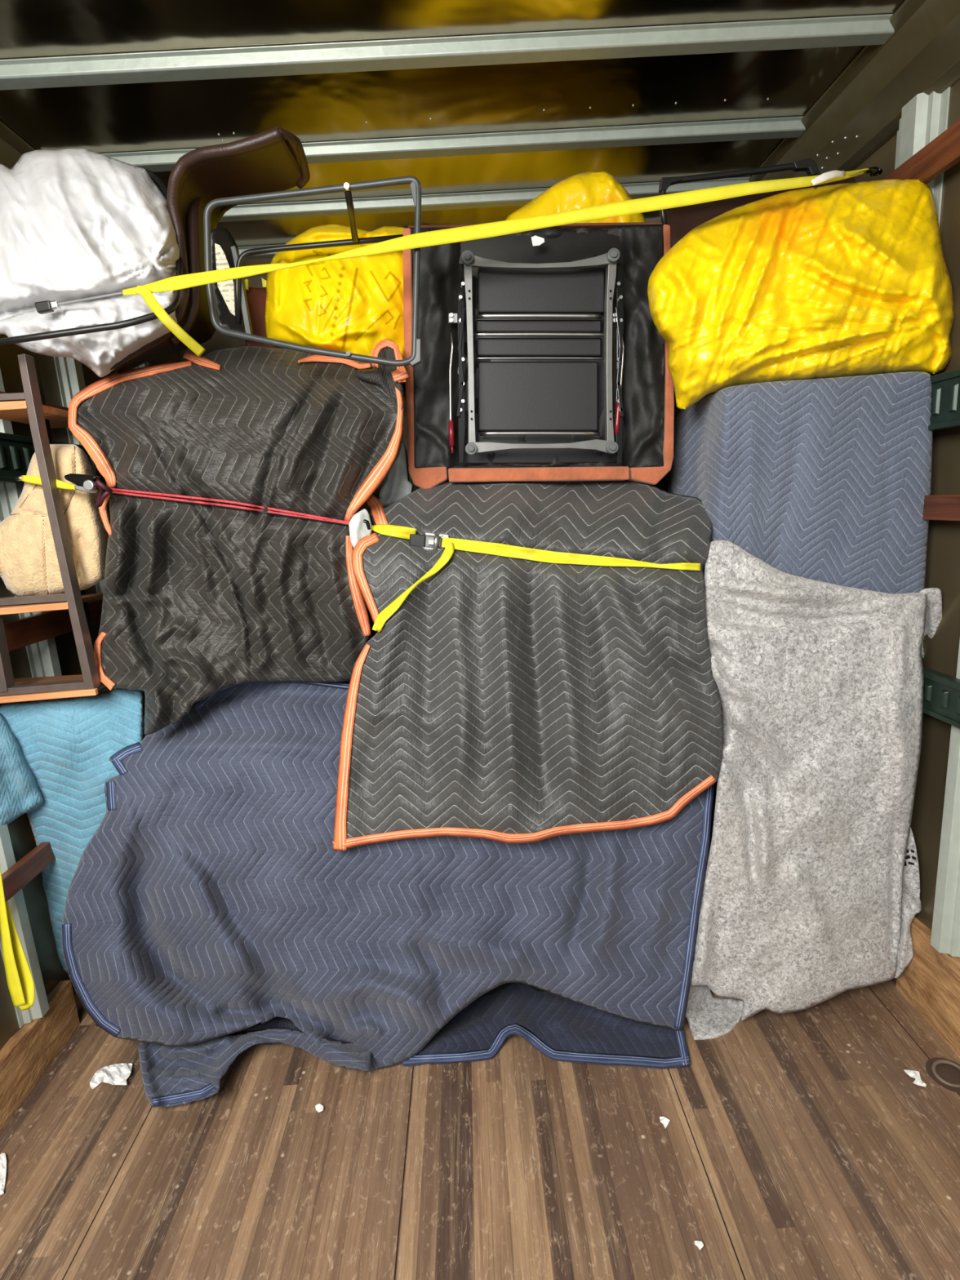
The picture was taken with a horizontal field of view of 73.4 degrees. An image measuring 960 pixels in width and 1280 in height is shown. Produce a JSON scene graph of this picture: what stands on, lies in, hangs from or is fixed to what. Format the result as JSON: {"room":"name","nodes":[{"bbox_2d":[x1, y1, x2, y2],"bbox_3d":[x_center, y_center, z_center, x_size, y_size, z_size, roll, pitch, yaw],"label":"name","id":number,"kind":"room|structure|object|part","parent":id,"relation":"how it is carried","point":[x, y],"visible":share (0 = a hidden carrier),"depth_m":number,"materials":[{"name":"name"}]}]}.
{"room":"moving truck interior","nodes":[
{"label":"moving truck interior","id":0,"kind":"room"},
{"bbox_2d":[0,334,181,1050],"bbox_3d":[-1.244,-0.002,1.167,0.030,2.432,3.850,-4,12,-1],"label":"wall","id":1,"kind":"structure","parent":0,"point":[21,835],"depth_m":1.76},
{"bbox_2d":[0,866,35,1011],"bbox_3d":[-1.082,0.651,1.477,0.052,0.433,0.054,-4,12,-1],"label":"strap","id":2,"kind":"object","parent":1,"relation":"hanging from","point":[20,980],"visible":1,"depth_m":1.49,"materials":[{"name":"yellow fabric"}]},
{"bbox_2d":[0,120,35,168],"bbox_3d":[-1.258,-1.090,0.939,0.075,0.210,3.850,-4,12,-1],"label":"trim","id":3,"kind":"structure","parent":1,"relation":"attached to","point":[12,146],"depth_m":1.74,"materials":[{"name":"brown wood"}]},
{"bbox_2d":[0,823,49,1028],"bbox_3d":[-1.217,-0.045,1.470,0.038,2.093,0.100,-4,12,-1],"label":"trim","id":4,"kind":"structure","parent":1,"relation":"attached to","point":[40,1007],"depth_m":1.63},
{"bbox_2d":[1,841,55,902],"bbox_3d":[-1.138,0.647,1.306,0.022,0.056,3.850,-4,12,-1],"label":"trim","id":5,"kind":"structure","parent":1,"relation":"attached to","point":[20,874],"depth_m":1.61,"materials":[{"name":"brown wood"}]},
{"bbox_2d":[0,368,62,700],"bbox_3d":[-1.220,-0.038,1.794,0.038,2.240,0.110,-4,12,-1],"label":"trim","id":6,"kind":"structure","parent":1,"relation":"attached to","point":[42,655],"depth_m":1.76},
{"bbox_2d":[0,391,68,410],"bbox_3d":[-1.207,-0.487,1.066,0.022,0.050,3.850,-4,12,-1],"label":"trim","id":7,"kind":"structure","parent":1,"relation":"attached to","point":[1,392],"depth_m":1.85,"materials":[{"name":"brown wood"}]},
{"bbox_2d":[0,980,79,1133],"bbox_3d":[-1.127,1.263,0.668,0.028,0.153,2.350,-4,12,-1],"label":"baseboard","id":8,"kind":"structure","parent":1,"relation":"attached to","point":[25,1057],"depth_m":1.65,"materials":[{"name":"brown wood"}]},
{"bbox_2d":[3,597,102,651],"bbox_3d":[-1.173,0.081,1.186,0.022,0.069,3.850,-4,12,-1],"label":"trim","id":9,"kind":"structure","parent":1,"relation":"attached to","point":[20,633],"depth_m":1.73,"materials":[{"name":"brown wood"}]},
{"bbox_2d":[0,353,106,703],"bbox_3d":[-1.100,-0.270,1.596,0.318,0.792,0.300,-4,12,-1],"label":"shelf unit","id":10,"kind":"object","parent":1,"relation":"attached to","point":[29,406],"visible":0.88,"depth_m":1.49,"materials":[{"name":"brown wood"}]},
{"bbox_3d":[-1.081,-0.090,1.577,0.239,0.015,0.160,-4,12,-1],"label":"shelf panel","id":11,"kind":"part","parent":10,"relation":"part of","materials":[{"name":"brown wood"}]},
{"bbox_3d":[-1.083,0.115,1.620,0.304,0.013,0.160,-4,12,-1],"label":"shelf panel","id":12,"kind":"part","parent":10,"relation":"part of","materials":[{"name":"brown wood"}]},
{"bbox_2d":[0,444,108,596],"bbox_3d":[-1.071,-0.284,1.560,0.322,0.356,0.134,-4,12,-1],"label":"cushion","id":13,"kind":"object","parent":10,"relation":"on","point":[29,564],"visible":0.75,"depth_m":1.52,"materials":[{"name":"beige fabric"}]},
{"bbox_2d":[0,432,106,485],"bbox_3d":[-1.195,-0.352,1.104,0.030,0.121,3.867,-4,12,-1],"label":"trim","id":14,"kind":"structure","parent":1,"relation":"attached to","point":[16,451],"depth_m":1.67,"materials":[{"name":"green metal"}]},
{"bbox_2d":[53,356,145,736],"bbox_3d":[-1.231,-0.118,2.175,0.038,2.240,0.130,-4,12,-1],"label":"trim","id":15,"kind":"structure","parent":1,"relation":"attached to","point":[70,377],"depth_m":2.00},
{"bbox_2d":[131,361,149,369],"bbox_3d":[-1.244,-0.216,2.645,0.038,2.240,0.130,-4,12,-1],"label":"trim","id":16,"kind":"structure","parent":1,"relation":"attached to","point":[146,364],"depth_m":2.44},
{"bbox_2d":[237,244,284,259],"bbox_3d":[-0.166,-1.599,2.594,2.245,0.028,0.075,-4,12,-1],"label":"trim","id":17,"kind":"structure","parent":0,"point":[268,255],"depth_m":2.56,"materials":[{"name":"silver metal"}]},
{"bbox_2d":[180,272,680,639],"bbox_3d":[-0.108,-0.476,3.081,2.410,2.432,0.030,-4,12,-1],"label":"wall","id":18,"kind":"structure","parent":0,"point":[218,340],"depth_m":2.87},
{"bbox_2d":[0,0,904,266],"bbox_3d":[-0.130,-1.281,0.929,2.550,0.030,3.850,-4,12,-1],"label":"ceiling","id":19,"kind":"structure","parent":0,"point":[509,97],"depth_m":1.67,"materials":[{"name":"metal"}]},
{"bbox_2d":[217,97,768,142],"bbox_3d":[0.029,-1.505,2.016,1.538,0.006,0.504,-4,12,-1],"label":"trim","id":20,"kind":"structure","parent":19,"relation":"attached to","point":[633,105],"depth_m":1.78,"materials":[{"name":"silver metal"}]},
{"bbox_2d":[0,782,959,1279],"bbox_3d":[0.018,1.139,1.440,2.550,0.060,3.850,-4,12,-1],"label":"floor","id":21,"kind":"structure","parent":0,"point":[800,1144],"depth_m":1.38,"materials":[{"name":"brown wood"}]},
{"bbox_2d":[0,1152,6,1195],"bbox_3d":[-1.051,1.172,1.414,0.018,0.008,0.117,-11,14,-32],"label":"paper scrap","id":22,"kind":"object","parent":21,"relation":"on","point":[2,1156],"visible":1,"depth_m":1.42,"materials":[{"name":"white paper"}]},
{"bbox_2d":[89,1062,132,1088],"bbox_3d":[-0.937,1.111,1.643,0.112,0.020,0.080,-4,12,-1],"label":"paper scrap","id":23,"kind":"object","parent":21,"relation":"on","point":[117,1073],"visible":1,"depth_m":1.64,"materials":[{"name":"white paper"}]},
{"bbox_2d":[315,1103,323,1112],"bbox_3d":[-0.379,1.106,1.521,0.018,0.004,0.022,-9,13,-26],"label":"paper scrap","id":24,"kind":"object","parent":21,"relation":"on","point":[319,1108],"visible":1,"depth_m":1.52,"materials":[{"name":"white paper"}]},
{"bbox_2d":[95,982,546,1026],"bbox_3d":[-0.323,0.316,1.992,1.630,1.360,0.615,-4,12,-1],"label":"cabinet","id":25,"kind":"object","parent":21,"relation":"on","point":[500,987],"visible":0.02,"depth_m":1.83,"materials":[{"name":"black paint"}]},
{"bbox_2d":[403,222,674,488],"bbox_3d":[0.137,-0.734,1.781,0.679,0.638,0.521,-4,12,-1],"label":"armchair","id":26,"kind":"object","parent":25,"relation":"on","point":[544,356],"visible":1,"depth_m":1.59,"materials":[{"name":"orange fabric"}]},
{"bbox_3d":[-0.154,-0.726,1.806,0.097,0.606,0.460,-4,12,-1],"label":"arm","id":27,"kind":"part","parent":26,"relation":"part of","materials":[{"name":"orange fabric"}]},
{"bbox_3d":[-0.070,-0.636,1.572,0.023,0.213,0.007,-4,12,-1],"label":"gas strut rod","id":28,"kind":"part","parent":26,"relation":"part of","materials":[{"name":"metal"}]},
{"bbox_3d":[-0.025,-0.686,1.562,0.034,0.414,0.030,-4,12,-1],"label":"rail","id":29,"kind":"part","parent":26,"relation":"part of","materials":[{"name":"grey metal"}]},
{"bbox_3d":[0.145,-0.462,1.827,0.461,0.055,0.400,-4,12,-1],"label":"seat","id":30,"kind":"part","parent":26,"relation":"part of","materials":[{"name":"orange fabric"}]},
{"bbox_3d":[0.145,-0.692,1.580,0.336,0.022,0.016,-4,12,-1],"label":"cross rod","id":31,"kind":"part","parent":26,"relation":"part of","materials":[{"name":"metal"}]},
{"bbox_3d":[0.144,-0.745,1.569,0.335,0.025,0.020,-4,12,-1],"label":"cross rod","id":32,"kind":"part","parent":26,"relation":"part of","materials":[{"name":"metal"}]},
{"bbox_3d":[0.143,-0.786,1.560,0.306,0.026,0.022,-4,12,-1],"label":"cross rod","id":33,"kind":"part","parent":26,"relation":"part of","materials":[{"name":"metal"}]},
{"bbox_3d":[0.135,-0.764,1.821,0.645,0.573,0.420,-4,12,-1],"label":"frame","id":34,"kind":"part","parent":26,"relation":"part of","materials":[{"name":"black paint"}]},
{"bbox_3d":[0.151,-0.518,1.617,0.305,0.026,0.021,-4,12,-1],"label":"cross rod","id":35,"kind":"part","parent":26,"relation":"part of","materials":[{"name":"metal"}]},
{"bbox_3d":[0.149,-0.716,1.602,0.330,0.394,0.020,-4,12,-1],"label":"panel","id":36,"kind":"part","parent":26,"relation":"part of","materials":[{"name":"black plastic"}]},
{"bbox_2d":[505,170,646,222],"bbox_3d":[0.155,-1.061,2.059,0.804,0.534,0.641,-4,12,-1],"label":"bag","id":37,"kind":"object","parent":26,"relation":"on","point":[585,189],"visible":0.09,"depth_m":1.74,"materials":[{"name":"yellow plastic"}]},
{"bbox_3d":[0.319,-0.694,1.570,0.030,0.419,0.030,-4,12,-1],"label":"rail","id":38,"kind":"part","parent":26,"relation":"part of","materials":[{"name":"grey metal"}]},
{"bbox_3d":[0.345,-0.674,1.575,0.017,0.160,0.006,-4,12,-1],"label":"gas strut rod","id":39,"kind":"part","parent":26,"relation":"part of","materials":[{"name":"metal"}]},
{"bbox_3d":[0.421,-0.741,1.819,0.112,0.603,0.460,-4,12,-1],"label":"arm","id":40,"kind":"part","parent":26,"relation":"part of","materials":[{"name":"orange fabric"}]},
{"bbox_2d":[658,158,856,248],"bbox_3d":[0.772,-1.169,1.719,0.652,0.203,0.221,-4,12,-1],"label":"dining chair","id":41,"kind":"object","parent":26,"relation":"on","point":[681,220],"visible":0.46,"depth_m":1.76,"materials":[{"name":"black paint"}]},
{"bbox_3d":[0.665,-1.121,1.633,0.428,0.141,0.034,-4,12,-1],"label":"tube frame","id":42,"kind":"part","parent":41,"relation":"part of","materials":[{"name":"black paint"}]},
{"bbox_2d":[62,680,715,1107],"bbox_3d":[-0.221,0.585,1.654,1.721,0.966,0.485,-4,12,-1],"label":"pad","id":43,"kind":"object","parent":21,"relation":"on","point":[211,899],"visible":0.83,"depth_m":1.60,"materials":[{"name":"blue fabric"}]},
{"bbox_2d":[0,688,142,973],"bbox_3d":[-1.067,0.554,1.673,0.453,0.833,0.223,-4,12,-1],"label":"pad","id":44,"kind":"object","parent":43,"relation":"on","point":[55,766],"visible":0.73,"depth_m":1.63,"materials":[{"name":"blue fabric"}]},
{"bbox_2d":[67,338,408,735],"bbox_3d":[-0.565,-0.275,1.599,0.820,0.932,0.354,-5,12,-8],"label":"pad","id":45,"kind":"object","parent":43,"relation":"on","point":[200,601],"visible":0.99,"depth_m":1.51,"materials":[{"name":"black fabric"}]},
{"bbox_2d":[0,148,179,377],"bbox_3d":[-0.957,-0.867,1.482,0.524,0.522,0.386,-4,12,-1],"label":"wrapped bundle","id":46,"kind":"object","parent":45,"relation":"on","point":[76,224],"visible":0.87,"depth_m":1.39,"materials":[{"name":"white plastic"}]},
{"bbox_2d":[0,126,310,373],"bbox_3d":[-0.730,-0.899,1.537,0.664,0.506,0.588,-4,12,-1],"label":"dining chair","id":47,"kind":"object","parent":45,"relation":"on","point":[274,159],"visible":0.81,"depth_m":1.52,"materials":[{"name":"black paint"}]},
{"bbox_3d":[-0.860,-0.877,1.439,0.400,0.492,0.394,-4,12,-1],"label":"tube frame","id":48,"kind":"part","parent":47,"relation":"part of","materials":[{"name":"black paint"}]},
{"bbox_3d":[-0.570,-1.133,1.569,0.299,0.053,0.285,-4,12,-1],"label":"backrest","id":49,"kind":"part","parent":47,"relation":"part of","materials":[{"name":"brown leather"}]},
{"bbox_2d":[14,473,349,525],"bbox_3d":[-0.678,-0.314,1.462,0.792,0.165,0.123,-4,12,-1],"label":"strap","id":50,"kind":"object","parent":45,"relation":"on","point":[83,482],"visible":0.98,"depth_m":1.47,"materials":[{"name":"yellow polyester webbing"},{"name":"red woven webbing"},{"name":"bright steel"}]},
{"bbox_3d":[-0.874,-0.349,1.416,0.069,0.035,0.020,-4,12,-1],"label":"ratchet handle","id":51,"kind":"part","parent":50,"relation":"part of","materials":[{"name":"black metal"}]},
{"bbox_3d":[-0.841,-0.324,1.425,0.052,0.058,0.033,0,12,17],"label":"cord","id":52,"kind":"part","parent":50,"relation":"part of","materials":[{"name":"red fabric"}]},
{"bbox_3d":[-0.572,-0.302,1.490,0.583,0.117,0.061,-4,12,-1],"label":"cord","id":53,"kind":"part","parent":50,"relation":"part of","materials":[{"name":"red fabric"}]},
{"bbox_3d":[-0.577,-0.306,1.490,0.565,0.113,0.055,-4,12,-1],"label":"cord","id":54,"kind":"part","parent":50,"relation":"part of","materials":[{"name":"red fabric"}]},
{"bbox_3d":[-0.577,-0.309,1.486,0.566,0.119,0.062,-4,12,-1],"label":"cord","id":55,"kind":"part","parent":50,"relation":"part of","materials":[{"name":"red fabric"}]},
{"bbox_2d":[203,175,421,366],"bbox_3d":[-0.401,-0.842,1.598,0.560,0.415,0.447,-4,12,-1],"label":"metal frame","id":56,"kind":"object","parent":45,"relation":"on","point":[237,309],"visible":0.87,"depth_m":1.44,"materials":[{"name":"black paint"}]},
{"bbox_3d":[-0.643,-0.916,1.650,0.043,0.263,0.091,7,16,41],"label":"seat","id":57,"kind":"part","parent":56,"relation":"part of","materials":[{"name":"black paint"}]},
{"bbox_3d":[-0.398,-0.888,1.584,0.442,0.175,0.029,-3,12,2],"label":"tube frame","id":58,"kind":"part","parent":56,"relation":"part of","materials":[{"name":"black paint"}]},
{"bbox_2d":[265,223,404,359],"bbox_3d":[-0.369,-0.921,1.749,0.406,0.390,0.408,-4,12,-1],"label":"bag","id":59,"kind":"object","parent":45,"relation":"on","point":[351,304],"visible":0.66,"depth_m":1.61,"materials":[{"name":"yellow plastic"}]},
{"bbox_2d":[332,480,722,850],"bbox_3d":[0.103,0.028,1.600,0.967,0.861,0.428,-4,12,-1],"label":"pad","id":60,"kind":"object","parent":43,"relation":"on","point":[511,700],"visible":1,"depth_m":1.49,"materials":[{"name":"grey fabric"}]},
{"bbox_2d":[348,508,372,548],"bbox_3d":[-0.279,-0.256,1.514,0.049,0.103,0.066,-4,12,-1],"label":"parcel","id":61,"kind":"object","parent":60,"relation":"on","point":[358,530],"visible":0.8,"depth_m":1.49,"materials":[{"name":"grey plastic"}]},
{"bbox_2d":[378,442,413,506],"bbox_3d":[-0.221,-0.431,1.692,0.086,0.160,0.144,-4,12,-1],"label":"parcel","id":62,"kind":"object","parent":60,"relation":"on","point":[397,485],"visible":0.84,"depth_m":1.64,"materials":[{"name":"grey plastic"}]},
{"bbox_2d":[363,519,701,632],"bbox_3d":[0.110,-0.172,1.479,0.789,0.252,0.160,-4,12,-1],"label":"strap","id":63,"kind":"object","parent":60,"relation":"on","point":[431,540],"visible":1,"depth_m":1.47,"materials":[{"name":"yellow fabric"}]},
{"bbox_3d":[-0.143,-0.229,1.482,0.039,0.035,0.016,-4,12,-1],"label":"ratchet handle","id":64,"kind":"part","parent":63,"relation":"part of","materials":[{"name":"black paint"}]},
{"bbox_2d":[659,1116,670,1128],"bbox_3d":[0.410,1.079,1.441,0.022,0.006,0.024,7,16,40],"label":"paper scrap","id":65,"kind":"object","parent":21,"relation":"on","point":[664,1120],"visible":1,"depth_m":1.44,"materials":[{"name":"white paper"}]},
{"bbox_2d":[694,1240,703,1250],"bbox_3d":[0.408,1.126,1.200,0.014,0.003,0.017,-11,14,-33],"label":"paper scrap","id":66,"kind":"object","parent":21,"relation":"on","point":[700,1244],"visible":1,"depth_m":1.20,"materials":[{"name":"white paper"}]},
{"bbox_2d":[685,539,942,1039],"bbox_3d":[0.832,0.378,1.605,0.667,1.269,0.160,-4,12,-5],"label":"pad","id":67,"kind":"object","parent":21,"relation":"on","point":[811,893],"visible":1,"depth_m":1.56,"materials":[{"name":"grey fabric"}]},
{"bbox_2d":[666,371,933,593],"bbox_3d":[0.802,-0.326,1.700,0.525,0.630,0.412,-4,12,-1],"label":"pad","id":68,"kind":"object","parent":67,"relation":"on","point":[828,480],"visible":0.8,"depth_m":1.49,"materials":[{"name":"blue quilted fabric"}]},
{"bbox_2d":[647,179,954,408],"bbox_3d":[0.725,-0.799,1.466,0.680,0.489,0.342,-6,12,-10],"label":"bag","id":69,"kind":"object","parent":68,"relation":"on","point":[848,279],"visible":0.99,"depth_m":1.39,"materials":[{"name":"yellow fabric"}]},
{"bbox_2d":[35,166,882,356],"bbox_3d":[0.010,-0.847,1.381,1.890,0.364,0.189,-5,12,-6],"label":"strap","id":70,"kind":"object","parent":69,"relation":"on","point":[464,233],"visible":1,"depth_m":1.36,"materials":[{"name":"yellow fabric"}]},
{"bbox_3d":[-0.808,-0.707,1.332,0.145,0.017,0.004,-3,12,3],"label":"cord","id":71,"kind":"part","parent":70,"relation":"part of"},
{"bbox_2d":[903,1070,926,1086],"bbox_3d":[1.020,1.026,1.507,0.032,0.007,0.043,-2,12,7],"label":"paper scrap","id":72,"kind":"object","parent":21,"relation":"on","point":[915,1074],"visible":1,"depth_m":1.51,"materials":[{"name":"white paper"}]},
{"bbox_2d":[925,1057,959,1093],"bbox_3d":[1.107,1.021,1.515,0.096,0.017,0.096,-4,12,-1],"label":"ring","id":73,"kind":"object","parent":21,"relation":"on","point":[945,1073],"visible":1,"depth_m":1.52,"materials":[{"name":"metal"}]},
{"bbox_2d":[715,79,959,929],"bbox_3d":[1.131,-0.154,1.199,0.030,2.432,3.850,-4,12,-1],"label":"wall","id":74,"kind":"structure","parent":0,"point":[943,553],"depth_m":1.55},
{"bbox_2d":[0,13,894,90],"bbox_3d":[-0.136,-1.373,1.513,2.245,0.028,0.075,-4,12,-1],"label":"ceiling beam","id":75,"kind":"structure","parent":74,"relation":"attached to","point":[872,29],"depth_m":1.50,"materials":[{"name":"silver metal"}]},
{"bbox_2d":[100,115,805,172],"bbox_3d":[-0.147,-1.455,1.904,2.245,0.028,0.075,-4,12,-1],"label":"ceiling beam","id":76,"kind":"structure","parent":74,"relation":"attached to","point":[157,161],"depth_m":1.89,"materials":[{"name":"silver metal"}]},
{"bbox_2d":[218,177,750,222],"bbox_3d":[-0.156,-1.528,2.251,2.245,0.028,0.075,-4,12,-1],"label":"trim","id":77,"kind":"structure","parent":74,"relation":"attached to","point":[378,205],"depth_m":2.23,"materials":[{"name":"silver metal"}]},
{"bbox_2d":[816,135,857,168],"bbox_3d":[1.082,-0.269,1.724,0.014,2.212,0.912,-4,12,-3],"label":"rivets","id":78,"kind":"structure","parent":74,"relation":"attached to","point":[856,136],"depth_m":1.82,"materials":[{"name":"silver metal"}]},
{"bbox_2d":[748,0,959,182],"bbox_3d":[1.012,-1.235,0.970,0.075,0.210,3.850,-4,12,-1],"label":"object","id":79,"kind":"structure","parent":74,"relation":"attached to","point":[867,100],"depth_m":1.61,"materials":[{"name":"grey metal"}]},
{"bbox_2d":[881,87,950,373],"bbox_3d":[1.089,-0.168,1.740,0.038,2.240,0.175,-4,12,-1],"label":"trim","id":80,"kind":"structure","parent":74,"relation":"attached to","point":[924,117],"depth_m":1.48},
{"bbox_2d":[881,119,959,184],"bbox_3d":[1.015,-0.979,1.023,0.022,0.071,3.850,-4,12,-1],"label":"trim","id":81,"kind":"structure","parent":74,"relation":"attached to","point":[941,153],"depth_m":1.41,"materials":[{"name":"brown wood"}]},
{"bbox_2d":[895,916,959,1058],"bbox_3d":[1.190,1.081,0.652,0.025,0.237,2.270,-4,12,-1],"label":"baseboard","id":82,"kind":"structure","parent":74,"relation":"attached to","point":[930,982],"depth_m":1.63,"materials":[{"name":"brown wood"}]},
{"bbox_2d":[922,666,959,728],"bbox_3d":[1.081,0.179,1.276,0.030,0.101,3.867,-4,12,-1],"label":"trim","id":83,"kind":"structure","parent":74,"relation":"attached to","point":[941,699],"depth_m":1.48,"materials":[{"name":"green metal"}]},
{"bbox_2d":[922,494,959,520],"bbox_3d":[1.060,-0.242,1.179,0.022,0.056,3.850,-4,12,-1],"label":"trim","id":84,"kind":"structure","parent":74,"relation":"attached to","point":[936,507],"depth_m":1.45,"materials":[{"name":"brown wood"}]},
{"bbox_2d":[928,368,959,431],"bbox_3d":[1.042,-0.470,1.139,0.030,0.118,3.867,-4,12,-1],"label":"trim","id":85,"kind":"structure","parent":74,"relation":"attached to","point":[945,386],"depth_m":1.42,"materials":[{"name":"green metal"}]},
{"bbox_2d":[930,640,959,957],"bbox_3d":[1.091,-0.214,1.398,0.038,2.008,0.105,-4,12,-1],"label":"trim","id":86,"kind":"structure","parent":74,"relation":"attached to","point":[945,931],"depth_m":1.54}
]}

